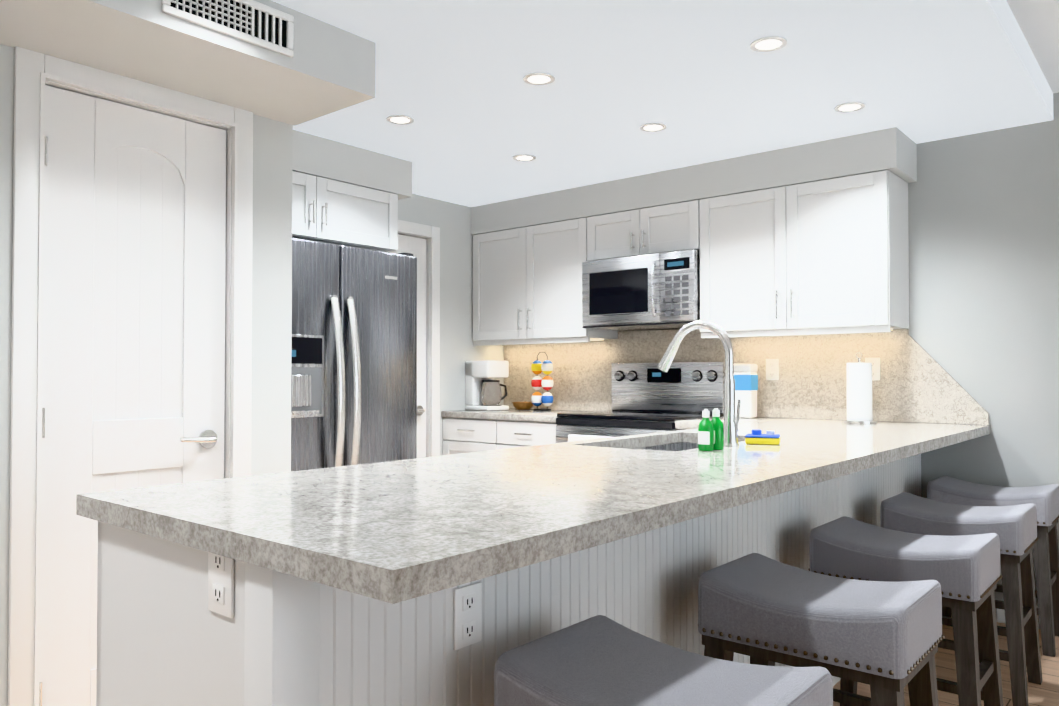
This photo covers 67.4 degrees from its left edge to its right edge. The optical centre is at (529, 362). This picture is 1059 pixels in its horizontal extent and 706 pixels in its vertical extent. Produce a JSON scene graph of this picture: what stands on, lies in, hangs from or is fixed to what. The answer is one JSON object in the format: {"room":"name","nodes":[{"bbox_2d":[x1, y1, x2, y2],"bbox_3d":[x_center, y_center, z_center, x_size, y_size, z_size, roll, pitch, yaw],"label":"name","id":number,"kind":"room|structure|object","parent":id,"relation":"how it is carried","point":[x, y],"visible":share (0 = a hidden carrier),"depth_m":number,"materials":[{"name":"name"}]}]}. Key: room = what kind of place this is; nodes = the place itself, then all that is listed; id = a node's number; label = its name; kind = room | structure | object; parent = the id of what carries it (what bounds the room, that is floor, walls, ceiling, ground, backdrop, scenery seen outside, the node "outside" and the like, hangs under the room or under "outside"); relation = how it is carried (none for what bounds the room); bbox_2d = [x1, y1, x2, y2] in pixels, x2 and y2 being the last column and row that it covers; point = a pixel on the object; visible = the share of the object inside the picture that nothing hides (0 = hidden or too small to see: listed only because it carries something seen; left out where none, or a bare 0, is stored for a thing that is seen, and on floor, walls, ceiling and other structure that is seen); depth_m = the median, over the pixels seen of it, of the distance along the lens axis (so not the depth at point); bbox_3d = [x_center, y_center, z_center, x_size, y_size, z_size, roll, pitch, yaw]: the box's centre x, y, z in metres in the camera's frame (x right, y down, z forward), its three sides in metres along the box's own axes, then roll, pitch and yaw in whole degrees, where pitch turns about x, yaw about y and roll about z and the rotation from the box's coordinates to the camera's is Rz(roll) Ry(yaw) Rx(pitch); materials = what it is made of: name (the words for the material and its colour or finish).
{"room":"kitchen","nodes":[
{"label":"kitchen","id":0,"kind":"room"},
{"bbox_2d":[0,44,292,705],"bbox_3d":[-3.019,-0.089,1.469,1.240,2.510,5.100,-1,-1,40],"label":"wall","id":1,"kind":"structure","parent":0,"point":[271,305],"depth_m":2.93,"materials":[{"name":"paint"}]},
{"bbox_2d":[8,46,252,705],"bbox_3d":[-1.292,0.132,2.620,0.124,2.105,0.760,-1,-1,40],"label":"door frame","id":2,"kind":"structure","parent":1,"relation":"attached to","point":[33,70],"depth_m":2.34,"materials":[{"name":"white wood"}]},
{"bbox_2d":[39,85,225,705],"bbox_3d":[-1.269,0.169,2.601,0.096,2.015,0.596,-1,-1,40],"label":"pantry door","id":3,"kind":"structure","parent":1,"relation":"in","point":[133,370],"depth_m":2.56,"materials":[{"name":"white wood"}]},
{"bbox_2d":[398,194,503,456],"bbox_3d":[-1.059,-0.037,4.718,0.130,2.510,2.600,-1,-1,40],"label":"wall","id":4,"kind":"structure","parent":0,"point":[452,222],"depth_m":5.28,"materials":[{"name":"paint"}]},
{"bbox_2d":[292,171,397,251],"bbox_3d":[-1.220,-0.744,3.971,0.594,0.300,1.020,-1,-1,40],"label":"upper cabinet","id":5,"kind":"object","parent":4,"relation":"attached to","point":[325,210],"visible":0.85,"depth_m":3.93,"materials":[{"name":"white wood"}]},
{"bbox_2d":[390,234,426,457],"bbox_3d":[-0.846,0.206,4.881,0.096,2.015,0.596,-1,-1,40],"label":"door","id":6,"kind":"structure","parent":4,"relation":"in","point":[415,246],"depth_m":5.08,"materials":[{"name":"white wood"}]},
{"bbox_2d":[398,220,439,456],"bbox_3d":[-0.868,0.169,4.901,0.124,2.105,0.760,-1,-1,40],"label":"door frame","id":7,"kind":"structure","parent":4,"relation":"attached to","point":[417,230],"depth_m":5.12,"materials":[{"name":"white wood"}]},
{"bbox_2d":[271,0,1052,206],"bbox_3d":[-1.389,-1.229,1.751,3.400,0.220,7.600,-1,-1,40],"label":"ceiling","id":8,"kind":"structure","parent":0,"point":[702,81],"depth_m":3.11,"materials":[{"name":"paint"}]},
{"bbox_2d":[0,0,374,125],"bbox_3d":[-2.357,-1.037,0.935,0.480,0.190,5.110,-1,-1,40],"label":"ceiling soffit","id":9,"kind":"structure","parent":8,"relation":"attached to","point":[326,68],"depth_m":2.45,"materials":[{"name":"grey paint"}]},
{"bbox_2d":[162,0,293,57],"bbox_3d":[-0.870,-1.020,2.325,0.011,0.130,0.410,-1,-1,40],"label":"air vent","id":10,"kind":"object","parent":9,"relation":"attached to","point":[244,22],"visible":1,"depth_m":2.35,"materials":[{"name":"white metal"}]},
{"bbox_2d":[292,130,411,199],"bbox_3d":[-1.206,-0.989,4.021,0.560,0.188,1.120,-1,-1,40],"label":"soffit beam","id":11,"kind":"structure","parent":8,"relation":"attached to","point":[313,155],"depth_m":3.96,"materials":[{"name":"grey paint"}]},
{"bbox_2d":[386,115,413,124],"bbox_3d":[-0.575,-1.085,3.541,0.133,0.006,0.130,-1,-1,40],"label":"recessed light","id":12,"kind":"object","parent":8,"relation":"in","point":[394,119],"depth_m":3.54,"materials":[{"name":"white"}]},
{"bbox_2d":[513,154,535,161],"bbox_3d":[-0.027,-1.075,4.158,0.130,0.006,0.134,-1,-1,40],"label":"recessed light","id":13,"kind":"object","parent":8,"relation":"in","point":[520,157],"depth_m":4.16,"materials":[{"name":"white"}]},
{"bbox_2d":[523,72,554,85],"bbox_3d":[0.035,-1.093,3.053,0.130,0.006,0.132,-1,-1,40],"label":"recessed light","id":14,"kind":"object","parent":8,"relation":"in","point":[536,78],"depth_m":3.05,"materials":[{"name":"white"}]},
{"bbox_2d":[640,123,666,131],"bbox_3d":[0.567,-1.084,3.649,0.128,0.006,0.137,-1,-1,40],"label":"recessed light","id":15,"kind":"object","parent":8,"relation":"in","point":[648,127],"depth_m":3.66,"materials":[{"name":"white"}]},
{"bbox_2d":[471,127,916,234],"bbox_3d":[0.760,-0.978,4.677,2.730,0.188,0.350,-1,-1,40],"label":"soffit beam","id":16,"kind":"structure","parent":8,"relation":"attached to","point":[893,150],"depth_m":4.24,"materials":[{"name":"grey paint"}]},
{"bbox_2d":[750,36,786,51],"bbox_3d":[0.822,-1.098,2.734,0.125,0.006,0.134,-1,-1,40],"label":"recessed light","id":17,"kind":"object","parent":8,"relation":"in","point":[769,44],"depth_m":2.73,"materials":[{"name":"white"}]},
{"bbox_2d":[834,102,864,112],"bbox_3d":[1.358,-1.088,3.375,0.124,0.006,0.138,-1,-1,40],"label":"recessed light","id":18,"kind":"object","parent":8,"relation":"in","point":[847,107],"depth_m":3.38,"materials":[{"name":"white"}]},
{"bbox_2d":[574,93,1058,618],"bbox_3d":[2.663,-0.058,3.361,7.520,2.510,0.100,-1,-1,40],"label":"wall","id":19,"kind":"structure","parent":0,"point":[984,261],"depth_m":3.71,"materials":[{"name":"paint"}]},
{"bbox_2d":[473,217,618,345],"bbox_3d":[0.086,-0.510,5.234,0.968,0.725,0.348,-1,-1,40],"label":"upper cabinet","id":20,"kind":"object","parent":19,"relation":"attached to","point":[527,281],"depth_m":5.07,"materials":[{"name":"white wood"}]},
{"bbox_2d":[589,199,700,260],"bbox_3d":[0.744,-0.747,4.686,0.750,0.270,0.348,-1,-1,40],"label":"upper cabinet","id":21,"kind":"object","parent":19,"relation":"attached to","point":[677,226],"depth_m":4.52,"materials":[{"name":"white wood"}]},
{"bbox_2d":[582,249,699,330],"bbox_3d":[0.707,-0.406,4.636,0.742,0.397,0.429,-1,-1,40],"label":"microwave","id":22,"kind":"object","parent":21,"relation":"attached to","point":[652,291],"visible":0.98,"depth_m":4.48,"materials":[{"name":"silver metal"}]},
{"bbox_2d":[504,329,988,424],"bbox_3d":[0.984,0.052,4.689,3.033,0.509,0.015,-1,-1,40],"label":"backsplash","id":23,"kind":"structure","parent":19,"relation":"attached to","point":[916,383],"depth_m":4.31,"materials":[{"name":"stone"}]},
{"bbox_2d":[766,359,778,379],"bbox_3d":[1.337,0.038,4.377,0.072,0.116,0.009,-1,-1,40],"label":"outlet","id":24,"kind":"object","parent":23,"relation":"attached to","point":[772,369],"depth_m":4.37,"materials":[{"name":"white plastic"}]},
{"bbox_2d":[865,358,879,379],"bbox_3d":[1.743,0.032,4.036,0.072,0.116,0.009,-1,-1,40],"label":"outlet","id":25,"kind":"object","parent":23,"relation":"attached to","point":[875,362],"depth_m":4.03,"materials":[{"name":"white plastic"}]},
{"bbox_2d":[699,170,908,337],"bbox_3d":[1.403,-0.528,4.130,0.970,0.725,0.348,-1,-1,40],"label":"upper cabinet","id":26,"kind":"object","parent":19,"relation":"attached to","point":[829,256],"depth_m":3.93,"materials":[{"name":"white wood"}]},
{"bbox_2d":[590,328,892,340],"bbox_3d":[0.780,-0.150,4.719,2.590,0.011,0.040,-1,-1,40],"label":"under-cabinet light","id":27,"kind":"object","parent":26,"relation":"attached to","point":[599,339],"visible":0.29,"depth_m":5.01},
{"bbox_2d":[997,608,1040,629],"bbox_3d":[3.838,1.132,2.283,4.360,0.095,0.014,-1,-1,40],"label":"baseboard","id":28,"kind":"structure","parent":19,"relation":"attached to","point":[1000,615],"depth_m":3.65,"materials":[{"name":"white"}]},
{"bbox_2d":[833,622,1058,705],"bbox_3d":[0.223,1.175,0.428,7.520,0.050,7.700,-1,-1,40],"label":"floor","id":29,"kind":"structure","parent":0,"point":[1045,692],"depth_m":2.98,"materials":[{"name":"brown wood"}]},
{"bbox_2d":[291,238,416,470],"bbox_3d":[-1.107,0.322,3.922,0.788,1.767,0.912,-1,-1,40],"label":"refrigerator","id":30,"kind":"object","parent":29,"relation":"on","point":[354,364],"visible":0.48,"depth_m":3.73,"materials":[{"name":"grey metal"}]},
{"bbox_2d":[441,416,559,454],"bbox_3d":[-0.005,0.790,5.112,0.959,0.870,0.618,-1,-1,40],"label":"base cabinet","id":31,"kind":"object","parent":29,"relation":"on","point":[466,431],"depth_m":4.91,"materials":[{"name":"white wood"}]},
{"bbox_2d":[441,408,572,419],"bbox_3d":[-0.007,0.335,5.115,0.960,0.040,0.628,-1,-1,40],"label":"countertop","id":32,"kind":"structure","parent":31,"relation":"on","point":[514,414],"depth_m":4.98,"materials":[{"name":"grey stone"}]},
{"bbox_2d":[465,360,508,410],"bbox_3d":[-0.280,0.152,5.339,0.207,0.330,0.241,1,-1,-43],"label":"coffee maker","id":33,"kind":"object","parent":32,"relation":"on","point":[482,389],"visible":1,"depth_m":5.27,"materials":[{"name":"white plastic"}]},
{"bbox_2d":[512,401,532,409],"bbox_3d":[-0.042,0.291,5.381,0.152,0.054,0.152,-1,-1,40],"label":"bowl","id":34,"kind":"object","parent":32,"relation":"on","point":[525,405],"visible":1,"depth_m":5.33,"materials":[{"name":"brown wood"}]},
{"bbox_2d":[531,352,552,410],"bbox_3d":[0.084,0.122,5.239,0.167,0.387,0.120,-1,-1,40],"label":"stand","id":35,"kind":"object","parent":32,"relation":"on","point":[539,383],"visible":1,"depth_m":5.20,"materials":[{"name":"multicoloured plastic"}]},
{"bbox_2d":[96,454,920,705],"bbox_3d":[0.538,0.752,2.721,0.628,0.870,3.586,-1,-1,40],"label":"base cabinet","id":36,"kind":"object","parent":29,"relation":"on","point":[286,642],"depth_m":1.45,"materials":[{"name":"white wood"}]},
{"bbox_2d":[208,552,233,617],"bbox_3d":[-0.488,0.338,1.252,0.072,0.116,0.008,-1,-1,40],"label":"outlet","id":37,"kind":"object","parent":36,"relation":"attached to","point":[220,584],"visible":0.71,"depth_m":1.24,"materials":[{"name":"white plastic"}]},
{"bbox_2d":[453,582,481,649],"bbox_3d":[-0.113,0.466,1.464,0.008,0.110,0.070,-1,-1,40],"label":"outlet","id":38,"kind":"object","parent":36,"relation":"attached to","point":[467,626],"visible":1,"depth_m":1.46,"materials":[{"name":"white plastic"}]},
{"bbox_2d":[76,418,989,605],"bbox_3d":[0.633,0.295,2.634,0.945,0.040,3.608,-1,-1,40],"label":"countertop","id":39,"kind":"structure","parent":36,"relation":"on","point":[396,532],"depth_m":1.50,"materials":[{"name":"grey stone"}]},
{"bbox_2d":[633,442,697,451],"bbox_3d":[0.530,0.421,2.831,0.430,0.204,0.800,-1,-1,40],"label":"sink","id":40,"kind":"object","parent":39,"relation":"in","point":[674,447],"visible":0.02,"depth_m":3.18,"materials":[{"name":"silver metal"}]},
{"bbox_2d":[658,320,740,445],"bbox_3d":[0.587,0.066,2.730,0.302,0.420,0.112,-1,-1,40],"label":"faucet","id":41,"kind":"object","parent":39,"relation":"on","point":[730,425],"visible":0.94,"depth_m":2.63,"materials":[{"name":"silver metal"}]},
{"bbox_2d":[698,409,713,450],"bbox_3d":[0.544,0.207,2.455,0.047,0.128,0.052,-1,-1,40],"label":"soap bottle","id":42,"kind":"object","parent":39,"relation":"on","point":[705,435],"visible":1,"depth_m":2.44,"materials":[{"name":"green plastic"}]},
{"bbox_2d":[711,408,723,449],"bbox_3d":[0.585,0.208,2.496,0.048,0.128,0.053,-1,-1,40],"label":"soap bottle","id":43,"kind":"object","parent":39,"relation":"on","point":[717,422],"visible":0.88,"depth_m":2.48,"materials":[{"name":"green plastic"}]},
{"bbox_2d":[745,430,779,444],"bbox_3d":[0.791,0.252,2.693,0.110,0.046,0.070,0,-1,20],"label":"sponge","id":44,"kind":"object","parent":39,"relation":"on","point":[758,437],"visible":0.98,"depth_m":2.67,"materials":[{"name":"yellow"}]},
{"bbox_2d":[843,352,876,423],"bbox_3d":[1.610,0.121,3.875,0.156,0.346,0.156,-1,-1,40],"label":"paper towel holder","id":45,"kind":"object","parent":39,"relation":"on","point":[859,392],"visible":1,"depth_m":3.83,"materials":[{"name":"white paper"}]},
{"bbox_2d":[556,362,724,442],"bbox_3d":[0.620,0.605,4.516,0.764,1.220,0.694,-1,-1,40],"label":"range","id":46,"kind":"object","parent":29,"relation":"on","point":[647,398],"visible":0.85,"depth_m":4.59,"materials":[{"name":"silver metal"}]},
{"bbox_2d":[494,615,832,705],"bbox_3d":[0.219,0.832,1.324,0.486,0.669,0.359,-1,-1,40],"label":"stool","id":47,"kind":"object","parent":29,"relation":"on","point":[599,660],"visible":1,"depth_m":1.32,"materials":[{"name":"fabric"}]},
{"bbox_2d":[675,424,694,429],"bbox_3d":[1.091,0.775,4.194,0.364,0.870,0.618,-1,-1,40],"label":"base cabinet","id":48,"kind":"object","parent":29,"relation":"on","point":[678,426],"depth_m":4.06,"materials":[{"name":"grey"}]},
{"bbox_2d":[675,417,789,427],"bbox_3d":[1.088,0.320,4.198,0.366,0.040,0.628,-1,-1,40],"label":"countertop","id":49,"kind":"structure","parent":48,"relation":"on","point":[684,423],"depth_m":4.10,"materials":[{"name":"grey stone"}]},
{"bbox_2d":[734,364,757,417],"bbox_3d":[1.183,0.154,4.362,0.114,0.295,0.094,-1,-1,40],"label":"canister","id":50,"kind":"object","parent":49,"relation":"on","point":[746,381],"visible":0.83,"depth_m":4.32,"materials":[{"name":"white plastic"}]},
{"bbox_2d":[698,553,943,705],"bbox_3d":[0.684,0.841,1.879,0.486,0.669,0.359,-1,-1,40],"label":"stool","id":51,"kind":"object","parent":29,"relation":"on","point":[882,639],"visible":1,"depth_m":1.78,"materials":[{"name":"fabric"}]},
{"bbox_2d":[808,516,1002,705],"bbox_3d":[1.147,0.850,2.431,0.486,0.669,0.359,-1,-1,40],"label":"stool","id":52,"kind":"object","parent":29,"relation":"on","point":[963,571],"visible":0.81,"depth_m":2.33,"materials":[{"name":"fabric"}]},
{"bbox_2d":[880,492,1041,705],"bbox_3d":[1.612,0.859,2.987,0.486,0.669,0.359,-1,-1,40],"label":"stool","id":53,"kind":"object","parent":29,"relation":"on","point":[1014,527],"visible":0.65,"depth_m":2.86,"materials":[{"name":"fabric"}]},
{"bbox_2d":[927,476,1058,656],"bbox_3d":[2.055,0.867,3.516,0.486,0.669,0.359,-1,-1,40],"label":"stool","id":54,"kind":"object","parent":29,"relation":"on","point":[1044,499],"visible":0.48,"depth_m":3.36,"materials":[{"name":"fabric"}]},
{"bbox_2d":[1006,0,1058,93],"bbox_3d":[1.532,-1.329,-0.695,4.220,0.100,7.600,-1,-1,40],"label":"ceiling","id":55,"kind":"structure","parent":0,"point":[1037,21],"depth_m":2.92,"materials":[{"name":"paint"}]}
]}

